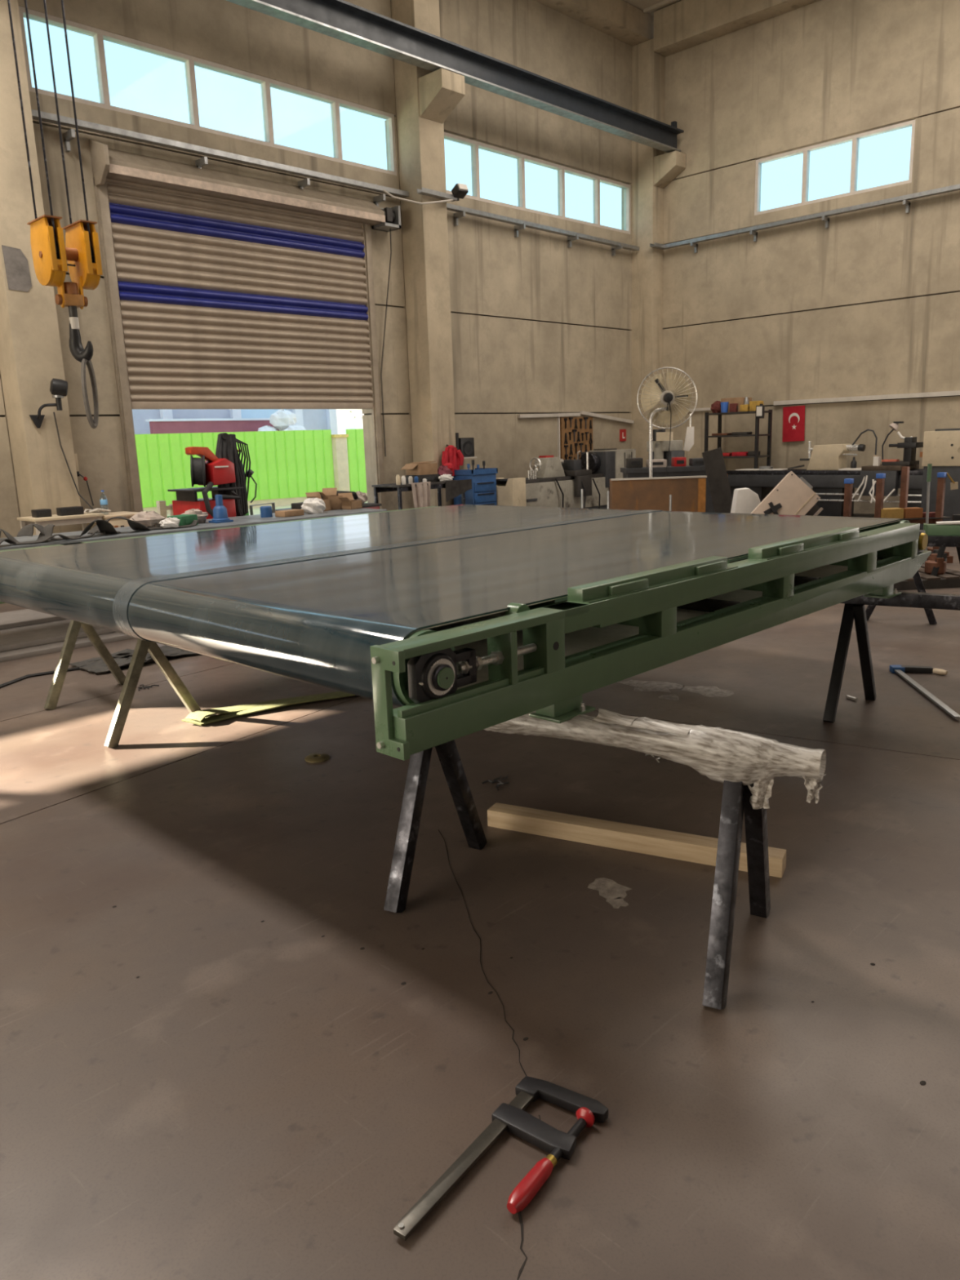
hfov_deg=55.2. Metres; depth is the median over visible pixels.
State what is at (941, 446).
long lathe
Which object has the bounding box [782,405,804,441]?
flag
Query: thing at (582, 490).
rod
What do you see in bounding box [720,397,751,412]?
carton
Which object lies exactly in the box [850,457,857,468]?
oil bottle
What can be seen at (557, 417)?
conduit
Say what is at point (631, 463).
box
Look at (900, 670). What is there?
f-clamp
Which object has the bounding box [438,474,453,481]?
rag
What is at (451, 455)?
jacket
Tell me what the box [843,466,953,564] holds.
rack
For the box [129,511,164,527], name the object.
rag
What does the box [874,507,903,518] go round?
wood block
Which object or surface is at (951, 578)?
pallet
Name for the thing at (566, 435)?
pliers
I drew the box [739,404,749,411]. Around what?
case
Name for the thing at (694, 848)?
timber beam
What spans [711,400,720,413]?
sack
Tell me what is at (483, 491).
trolley
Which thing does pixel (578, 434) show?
pliers
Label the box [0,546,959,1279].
floor
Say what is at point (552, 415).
conduit
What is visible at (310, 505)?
clear bag
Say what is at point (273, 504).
stand
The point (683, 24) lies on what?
trim
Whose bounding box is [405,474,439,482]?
case
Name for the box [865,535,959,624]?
trestle
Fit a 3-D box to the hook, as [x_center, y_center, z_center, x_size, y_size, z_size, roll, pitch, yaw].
[-3.197,-4.743,6.556,0.359,5.316,0.386,10,17,44]
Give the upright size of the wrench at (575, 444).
0.191 m
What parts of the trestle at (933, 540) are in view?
leg, leg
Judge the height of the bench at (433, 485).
1.020 m
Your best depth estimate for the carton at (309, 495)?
9.99 m
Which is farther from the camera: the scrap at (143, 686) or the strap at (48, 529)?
the strap at (48, 529)
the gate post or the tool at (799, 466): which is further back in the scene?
the gate post
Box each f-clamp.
[393,1075,608,1240]
[888,665,959,719]
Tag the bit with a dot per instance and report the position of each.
(531, 470)
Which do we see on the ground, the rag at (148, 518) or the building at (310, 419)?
the building at (310, 419)
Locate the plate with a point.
(713, 460)
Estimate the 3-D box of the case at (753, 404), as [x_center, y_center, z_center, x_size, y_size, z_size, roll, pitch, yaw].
[4.838,-4.093,16.059,0.184,0.170,0.180,10,17,44]
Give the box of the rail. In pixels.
[225,0,684,152]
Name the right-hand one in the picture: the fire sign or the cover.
the cover
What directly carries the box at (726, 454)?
on the shelf rack at (756, 456)
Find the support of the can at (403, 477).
on the bench at (433, 485)
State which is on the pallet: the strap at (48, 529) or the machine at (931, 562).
the machine at (931, 562)
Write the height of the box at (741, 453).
0.070 m
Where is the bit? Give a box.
[529,469,532,479]
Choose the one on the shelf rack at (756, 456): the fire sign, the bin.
the bin
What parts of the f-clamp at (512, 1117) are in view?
rail, handle, sliding arm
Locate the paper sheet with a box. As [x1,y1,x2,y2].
[936,520,959,524]
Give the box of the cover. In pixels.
[838,467,861,470]
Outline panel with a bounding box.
[751,471,820,515]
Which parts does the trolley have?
drawer, drawer, drawer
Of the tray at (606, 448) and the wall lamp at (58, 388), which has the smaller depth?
the wall lamp at (58, 388)
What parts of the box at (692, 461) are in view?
plate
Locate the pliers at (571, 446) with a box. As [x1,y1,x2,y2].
[569,444,573,455]
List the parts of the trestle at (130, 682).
leg, leg, leg, leg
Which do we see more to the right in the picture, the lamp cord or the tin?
the tin
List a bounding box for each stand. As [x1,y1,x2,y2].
[155,500,173,519]
[248,502,275,515]
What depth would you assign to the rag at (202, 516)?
8.86 m
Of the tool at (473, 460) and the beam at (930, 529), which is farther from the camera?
the tool at (473, 460)
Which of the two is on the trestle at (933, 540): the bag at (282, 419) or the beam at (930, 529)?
the beam at (930, 529)
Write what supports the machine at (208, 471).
on the floor
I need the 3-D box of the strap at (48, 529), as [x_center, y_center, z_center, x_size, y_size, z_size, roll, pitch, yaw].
[-3.839,-0.808,7.266,0.219,0.132,0.940,10,17,44]
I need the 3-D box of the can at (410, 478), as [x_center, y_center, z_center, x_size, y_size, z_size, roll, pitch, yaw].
[-0.989,-2.278,13.064,0.060,0.110,0.060,10,17,44]
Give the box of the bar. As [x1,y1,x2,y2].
[922,511,935,517]
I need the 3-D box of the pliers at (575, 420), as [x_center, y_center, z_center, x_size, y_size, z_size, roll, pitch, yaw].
[1.775,-3.999,16.979,0.020,0.180,0.074,10,17,44]
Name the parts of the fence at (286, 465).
panel, panel, panel, panel, panel, panel, panel, panel, panel, panel, panel, panel, panel, panel, panel, panel, panel, panel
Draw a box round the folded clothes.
[437,465,453,476]
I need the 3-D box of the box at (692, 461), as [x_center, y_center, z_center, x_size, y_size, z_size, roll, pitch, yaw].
[2.941,-2.402,12.385,0.200,0.100,0.204,-2,12,0]
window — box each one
[18,5,396,175]
[444,132,631,234]
[754,120,915,215]
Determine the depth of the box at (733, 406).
16.27 m
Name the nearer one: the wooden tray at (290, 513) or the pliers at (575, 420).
the wooden tray at (290, 513)
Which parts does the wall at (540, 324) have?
panel, panel, panel, panel, panel, panel, panel, panel, panel, panel, panel, panel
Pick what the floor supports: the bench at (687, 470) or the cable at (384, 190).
the bench at (687, 470)
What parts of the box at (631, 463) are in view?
plate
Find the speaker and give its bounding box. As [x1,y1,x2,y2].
[455,432,474,457]
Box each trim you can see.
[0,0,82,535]
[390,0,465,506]
[533,0,653,46]
[653,0,819,56]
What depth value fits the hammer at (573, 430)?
16.97 m
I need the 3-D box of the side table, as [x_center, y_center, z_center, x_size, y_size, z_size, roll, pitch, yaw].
[-4.497,-0.874,9.982,0.500,0.955,0.730,10,17,44]
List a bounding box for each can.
[260,506,272,517]
[395,474,400,484]
[401,475,405,484]
[408,475,413,484]
[413,475,418,482]
[743,396,749,404]
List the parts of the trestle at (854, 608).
leg, leg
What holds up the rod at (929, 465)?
on the floor
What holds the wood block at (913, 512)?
on the rack at (848, 482)
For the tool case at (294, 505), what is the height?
0.070 m
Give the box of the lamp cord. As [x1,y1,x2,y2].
[53,412,93,508]
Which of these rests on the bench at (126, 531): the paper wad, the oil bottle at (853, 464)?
the paper wad
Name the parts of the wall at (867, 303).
panel, panel, panel, panel, panel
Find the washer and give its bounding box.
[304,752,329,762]
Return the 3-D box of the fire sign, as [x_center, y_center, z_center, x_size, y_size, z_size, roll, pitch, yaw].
[2.821,-4.042,18.111,0.030,0.230,0.180,10,17,44]
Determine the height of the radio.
0.080 m
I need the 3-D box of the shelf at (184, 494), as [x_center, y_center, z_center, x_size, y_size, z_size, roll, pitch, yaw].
[-2.946,-1.572,9.877,0.580,0.120,0.580,10,17,44]
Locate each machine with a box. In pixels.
[167,446,244,519]
[496,448,635,509]
[646,413,693,466]
[924,553,946,574]
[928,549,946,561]
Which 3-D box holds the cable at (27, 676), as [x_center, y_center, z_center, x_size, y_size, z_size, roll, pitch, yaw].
[-2.954,0.215,6.933,0.348,0.021,3.414,9,16,40]
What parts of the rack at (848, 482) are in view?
post, post, post, post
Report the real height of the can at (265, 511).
0.110 m
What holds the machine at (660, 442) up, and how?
on the floor
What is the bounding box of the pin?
[845,694,857,701]
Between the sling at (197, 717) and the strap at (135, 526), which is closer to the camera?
the sling at (197, 717)
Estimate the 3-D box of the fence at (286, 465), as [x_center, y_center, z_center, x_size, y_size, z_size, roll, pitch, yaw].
[-7.484,-4.370,23.980,7.992,2.020,0.147,-10,15,-34]
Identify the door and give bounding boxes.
[88,138,401,512]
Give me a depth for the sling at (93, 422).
7.12 m
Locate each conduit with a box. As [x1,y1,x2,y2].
[518,412,580,417]
[556,416,559,458]
[580,410,634,423]
[687,407,711,411]
[773,390,959,404]
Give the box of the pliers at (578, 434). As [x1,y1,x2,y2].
[577,431,580,441]
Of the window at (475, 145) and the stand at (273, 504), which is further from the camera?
the window at (475, 145)
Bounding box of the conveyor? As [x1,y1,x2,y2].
[0,504,931,760]
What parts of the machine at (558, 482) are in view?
name plate, clamp lever, tool post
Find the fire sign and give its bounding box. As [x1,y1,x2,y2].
[619,429,626,441]
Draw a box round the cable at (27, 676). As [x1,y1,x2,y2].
[0,666,83,688]
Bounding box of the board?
[560,417,592,459]
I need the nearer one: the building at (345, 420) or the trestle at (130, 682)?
the trestle at (130, 682)
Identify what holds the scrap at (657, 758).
on the floor
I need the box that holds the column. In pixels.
[629,38,685,466]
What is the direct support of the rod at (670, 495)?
on the floor
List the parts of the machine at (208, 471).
handle, feeder trim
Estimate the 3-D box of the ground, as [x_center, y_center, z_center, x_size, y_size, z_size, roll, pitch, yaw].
[-36.264,-9.178,56.024,108.700,0.280,150.000,10,17,44]
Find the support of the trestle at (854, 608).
on the floor
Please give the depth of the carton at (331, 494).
10.11 m
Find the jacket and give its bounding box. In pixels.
[441,444,463,475]
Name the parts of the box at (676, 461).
plate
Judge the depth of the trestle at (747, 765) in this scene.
2.79 m
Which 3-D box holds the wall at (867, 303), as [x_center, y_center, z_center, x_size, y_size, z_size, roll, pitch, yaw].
[10.127,-5.615,11.480,19.260,8.600,0.240,10,17,44]
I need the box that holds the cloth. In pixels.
[411,481,431,507]
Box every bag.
[257,425,277,431]
[269,408,296,431]
[282,424,306,431]
[301,497,325,514]
[730,487,760,513]
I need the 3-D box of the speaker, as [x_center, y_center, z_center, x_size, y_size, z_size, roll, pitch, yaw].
[-0.298,-3.149,14.825,0.238,0.385,0.370,10,17,44]
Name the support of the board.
attached to the wall at (540, 324)
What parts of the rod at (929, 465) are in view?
rod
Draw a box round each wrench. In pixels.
[564,417,567,428]
[574,443,577,453]
[589,440,592,450]
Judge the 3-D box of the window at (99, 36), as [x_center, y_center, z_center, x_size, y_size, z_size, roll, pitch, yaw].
[-3.094,-6.760,11.619,0.120,0.820,5.200,10,17,44]
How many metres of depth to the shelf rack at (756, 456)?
16.36 m
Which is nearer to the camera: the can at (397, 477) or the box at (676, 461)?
the box at (676, 461)
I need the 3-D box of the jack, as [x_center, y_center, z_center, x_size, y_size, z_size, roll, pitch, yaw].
[-2.524,-1.275,8.904,0.169,0.265,0.180,10,17,44]
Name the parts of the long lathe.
white strip, clamp lever, feed rod, feed rod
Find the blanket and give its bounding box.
[444,479,471,502]
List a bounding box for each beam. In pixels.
[487,802,786,877]
[923,523,959,535]
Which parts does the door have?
guide rail, guide rail, shutter motor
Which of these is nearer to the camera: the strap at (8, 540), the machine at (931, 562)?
the strap at (8, 540)
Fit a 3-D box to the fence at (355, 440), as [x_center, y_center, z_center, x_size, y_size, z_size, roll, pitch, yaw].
[-2.423,-5.287,27.392,3.431,2.020,0.147,-10,15,-34]
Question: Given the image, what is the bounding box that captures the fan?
[636,366,697,477]
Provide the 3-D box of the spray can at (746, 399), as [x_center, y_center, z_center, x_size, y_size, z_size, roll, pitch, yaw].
[4.719,-4.201,16.267,0.109,0.200,0.109,10,17,44]
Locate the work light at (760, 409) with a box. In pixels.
[755,404,764,418]
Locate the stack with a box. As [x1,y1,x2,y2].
[0,608,135,662]
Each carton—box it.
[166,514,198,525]
[305,492,331,511]
[316,487,342,510]
[337,492,362,509]
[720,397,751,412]
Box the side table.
[17,512,104,534]
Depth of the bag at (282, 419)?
32.03 m
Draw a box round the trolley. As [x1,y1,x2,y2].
[453,467,497,505]
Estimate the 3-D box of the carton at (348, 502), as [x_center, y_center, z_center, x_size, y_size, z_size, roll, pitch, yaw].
[-1.471,-1.535,10.150,0.233,0.172,0.252,6,15,33]
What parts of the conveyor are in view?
plate, post, post, foot plate, bed rail, rail, post, post, bed rail, rail, post, foot plate, post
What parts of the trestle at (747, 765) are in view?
leg, leg, leg, leg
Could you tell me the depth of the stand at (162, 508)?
13.49 m
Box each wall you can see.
[0,0,632,537]
[145,417,279,434]
[662,0,959,514]
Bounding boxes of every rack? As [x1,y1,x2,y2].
[704,409,772,468]
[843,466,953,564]
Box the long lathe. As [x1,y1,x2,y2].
[726,421,959,529]
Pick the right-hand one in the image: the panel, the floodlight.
the panel
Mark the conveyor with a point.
(465, 620)
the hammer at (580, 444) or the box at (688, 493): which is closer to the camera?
the box at (688, 493)
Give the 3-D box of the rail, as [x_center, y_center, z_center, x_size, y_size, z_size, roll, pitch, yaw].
[-3.666,-7.368,9.611,0.300,0.500,20.750,10,17,44]
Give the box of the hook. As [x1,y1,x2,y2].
[7,0,102,362]
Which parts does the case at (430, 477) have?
plate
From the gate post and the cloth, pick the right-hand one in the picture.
the cloth
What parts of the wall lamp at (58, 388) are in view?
arm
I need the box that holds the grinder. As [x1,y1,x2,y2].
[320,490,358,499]
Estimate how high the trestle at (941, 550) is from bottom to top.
0.717 m
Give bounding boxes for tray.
[31,109,959,256]
[275,509,304,517]
[453,467,497,475]
[496,477,528,480]
[593,448,617,450]
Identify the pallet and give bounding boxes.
[893,564,959,591]
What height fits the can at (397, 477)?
0.140 m
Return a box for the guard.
[800,476,823,515]
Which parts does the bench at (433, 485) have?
leg, leg, leg, leg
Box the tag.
[946,472,958,489]
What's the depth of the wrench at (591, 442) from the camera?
17.37 m
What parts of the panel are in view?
handle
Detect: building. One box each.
[132,408,337,434]
[336,408,364,434]
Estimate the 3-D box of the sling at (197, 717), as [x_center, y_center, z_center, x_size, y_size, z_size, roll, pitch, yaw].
[-1.022,0.357,5.880,1.740,0.050,0.251,-8,14,-28]
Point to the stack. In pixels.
(25, 633)
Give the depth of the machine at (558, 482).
15.18 m
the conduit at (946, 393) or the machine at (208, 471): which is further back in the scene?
the conduit at (946, 393)
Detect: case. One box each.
[291,502,303,509]
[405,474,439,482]
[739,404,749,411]
[749,400,763,411]
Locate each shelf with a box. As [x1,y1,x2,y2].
[167,486,244,501]
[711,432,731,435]
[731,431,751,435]
[902,515,951,519]
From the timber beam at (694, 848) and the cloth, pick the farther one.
the cloth
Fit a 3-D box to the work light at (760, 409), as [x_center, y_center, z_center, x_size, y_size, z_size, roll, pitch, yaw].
[4.842,-3.945,15.876,0.140,0.220,0.060,10,17,44]
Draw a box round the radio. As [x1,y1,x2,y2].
[31,508,52,517]
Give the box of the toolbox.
[56,506,84,515]
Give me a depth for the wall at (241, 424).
31.54 m
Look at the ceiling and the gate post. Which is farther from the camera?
the gate post
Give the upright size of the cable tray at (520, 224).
0.320 m
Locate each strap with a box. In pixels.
[0,524,54,544]
[0,529,98,543]
[17,519,120,540]
[87,515,198,533]
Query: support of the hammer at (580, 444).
attached to the board
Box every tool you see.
[471,459,474,469]
[787,464,804,470]
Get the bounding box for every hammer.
[572,429,577,441]
[578,443,583,453]
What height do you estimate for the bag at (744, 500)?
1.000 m
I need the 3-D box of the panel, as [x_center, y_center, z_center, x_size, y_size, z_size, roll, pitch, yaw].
[2.906,-1.109,9.539,1.280,1.243,0.226,-5,13,-12]
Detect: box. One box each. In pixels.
[74,453,93,506]
[400,461,437,475]
[609,475,706,511]
[626,457,643,468]
[646,458,666,467]
[671,457,686,466]
[688,457,704,466]
[722,452,731,456]
[729,403,737,412]
[731,451,747,456]
[747,450,759,456]
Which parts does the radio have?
plate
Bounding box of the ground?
[167,501,367,516]
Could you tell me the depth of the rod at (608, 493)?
10.83 m
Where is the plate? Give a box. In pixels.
[702,447,732,512]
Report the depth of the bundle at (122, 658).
7.10 m
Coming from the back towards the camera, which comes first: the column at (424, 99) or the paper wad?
the column at (424, 99)
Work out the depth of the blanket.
13.49 m
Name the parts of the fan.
blade, blade, motor, cord, blade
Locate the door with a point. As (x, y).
(224, 290)
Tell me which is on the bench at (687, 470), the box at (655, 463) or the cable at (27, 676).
the box at (655, 463)
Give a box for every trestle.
[44,620,201,747]
[383,708,826,1009]
[822,591,959,722]
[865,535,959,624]
[930,514,959,576]
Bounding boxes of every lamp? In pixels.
[28,378,68,428]
[881,421,903,465]
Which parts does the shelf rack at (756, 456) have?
post, post, post, post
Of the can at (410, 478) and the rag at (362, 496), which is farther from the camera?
the can at (410, 478)
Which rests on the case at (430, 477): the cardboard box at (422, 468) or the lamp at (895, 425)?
the cardboard box at (422, 468)
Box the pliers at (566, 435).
[564,432,567,444]
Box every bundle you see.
[69,644,197,673]
[215,432,257,516]
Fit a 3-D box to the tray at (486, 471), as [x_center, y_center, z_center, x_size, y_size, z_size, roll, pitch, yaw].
[-0.090,-2.620,14.279,0.480,0.080,0.560,10,17,44]
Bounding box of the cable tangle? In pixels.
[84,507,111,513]
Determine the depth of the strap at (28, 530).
7.81 m
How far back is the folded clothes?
13.55 m
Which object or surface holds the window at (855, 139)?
in the wall at (867, 303)
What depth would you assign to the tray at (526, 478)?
14.42 m
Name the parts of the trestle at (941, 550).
leg, leg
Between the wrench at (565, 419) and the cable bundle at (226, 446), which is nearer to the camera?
the cable bundle at (226, 446)
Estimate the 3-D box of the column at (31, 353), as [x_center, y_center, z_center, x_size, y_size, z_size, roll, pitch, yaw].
[-4.860,-4.663,9.559,1.190,8.560,0.500,10,17,44]
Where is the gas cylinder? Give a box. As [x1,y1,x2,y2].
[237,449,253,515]
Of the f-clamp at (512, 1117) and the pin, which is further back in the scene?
the pin
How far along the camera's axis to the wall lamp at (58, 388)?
9.80 m
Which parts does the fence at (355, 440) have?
panel, panel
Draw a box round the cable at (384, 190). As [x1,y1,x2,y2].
[375,183,453,204]
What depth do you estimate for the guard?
9.63 m
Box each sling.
[80,358,98,428]
[182,691,355,725]
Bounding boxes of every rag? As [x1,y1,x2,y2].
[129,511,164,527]
[182,508,208,523]
[352,490,368,503]
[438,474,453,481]
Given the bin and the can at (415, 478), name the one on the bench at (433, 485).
the can at (415, 478)
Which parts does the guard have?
plate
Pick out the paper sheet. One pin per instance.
(948, 522)
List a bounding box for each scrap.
[137,684,159,690]
[481,775,509,791]
[644,754,659,762]
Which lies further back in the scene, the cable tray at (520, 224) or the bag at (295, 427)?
the bag at (295, 427)
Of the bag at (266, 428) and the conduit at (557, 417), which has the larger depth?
the bag at (266, 428)
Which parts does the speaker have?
panel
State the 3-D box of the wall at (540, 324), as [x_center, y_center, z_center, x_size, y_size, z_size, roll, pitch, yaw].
[-5.676,-4.624,9.411,0.240,8.600,25.160,10,17,44]
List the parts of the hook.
plate, rim plate, plate, rim plate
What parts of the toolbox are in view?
plate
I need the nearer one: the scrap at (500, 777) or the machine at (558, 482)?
the scrap at (500, 777)
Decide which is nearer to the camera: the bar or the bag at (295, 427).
the bar
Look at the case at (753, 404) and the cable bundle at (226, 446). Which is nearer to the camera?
the cable bundle at (226, 446)
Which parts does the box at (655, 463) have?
plate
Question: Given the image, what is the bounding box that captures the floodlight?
[451,182,468,200]
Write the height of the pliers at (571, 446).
0.198 m
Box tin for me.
[759,466,773,469]
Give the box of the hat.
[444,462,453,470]
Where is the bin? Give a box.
[720,401,728,412]
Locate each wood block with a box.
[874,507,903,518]
[902,506,923,518]
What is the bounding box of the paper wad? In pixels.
[159,516,179,528]
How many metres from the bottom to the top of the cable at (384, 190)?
0.292 m
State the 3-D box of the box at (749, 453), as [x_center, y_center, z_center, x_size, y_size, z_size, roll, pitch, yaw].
[4.878,-3.319,16.330,0.143,0.080,0.200,10,17,44]
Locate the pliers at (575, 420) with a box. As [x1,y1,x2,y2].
[574,418,577,428]
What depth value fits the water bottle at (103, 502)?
10.16 m
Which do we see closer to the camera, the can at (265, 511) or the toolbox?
the can at (265, 511)
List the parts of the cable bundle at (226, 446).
hanger post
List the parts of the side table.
leg, leg, leg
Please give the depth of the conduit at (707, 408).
17.52 m
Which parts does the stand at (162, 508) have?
post, post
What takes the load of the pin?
on the floor
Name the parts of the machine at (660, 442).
motor, pale panel, panel arm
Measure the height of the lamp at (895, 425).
0.661 m
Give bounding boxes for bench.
[0,508,386,550]
[371,480,465,510]
[620,465,715,512]
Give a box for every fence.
[134,429,334,514]
[346,428,367,496]
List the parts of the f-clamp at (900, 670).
sliding arm, handle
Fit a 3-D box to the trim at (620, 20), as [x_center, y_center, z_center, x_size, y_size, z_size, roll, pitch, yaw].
[-5.604,-8.945,8.246,0.380,0.410,25.100,10,17,44]
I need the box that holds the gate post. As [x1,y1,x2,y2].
[331,434,350,491]
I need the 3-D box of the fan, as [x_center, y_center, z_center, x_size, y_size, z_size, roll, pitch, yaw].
[2.253,-2.212,11.655,0.704,2.406,0.764,10,17,44]
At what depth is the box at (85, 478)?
10.66 m
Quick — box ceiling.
[622,0,681,16]
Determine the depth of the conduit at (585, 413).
17.58 m
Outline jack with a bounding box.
[208,494,233,523]
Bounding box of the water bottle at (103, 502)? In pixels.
[99,489,107,515]
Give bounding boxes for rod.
[581,488,583,508]
[607,490,609,509]
[669,494,671,511]
[924,463,932,564]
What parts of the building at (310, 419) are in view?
roller door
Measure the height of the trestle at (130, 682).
0.716 m
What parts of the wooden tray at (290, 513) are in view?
plate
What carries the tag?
hanging from the rack at (848, 482)

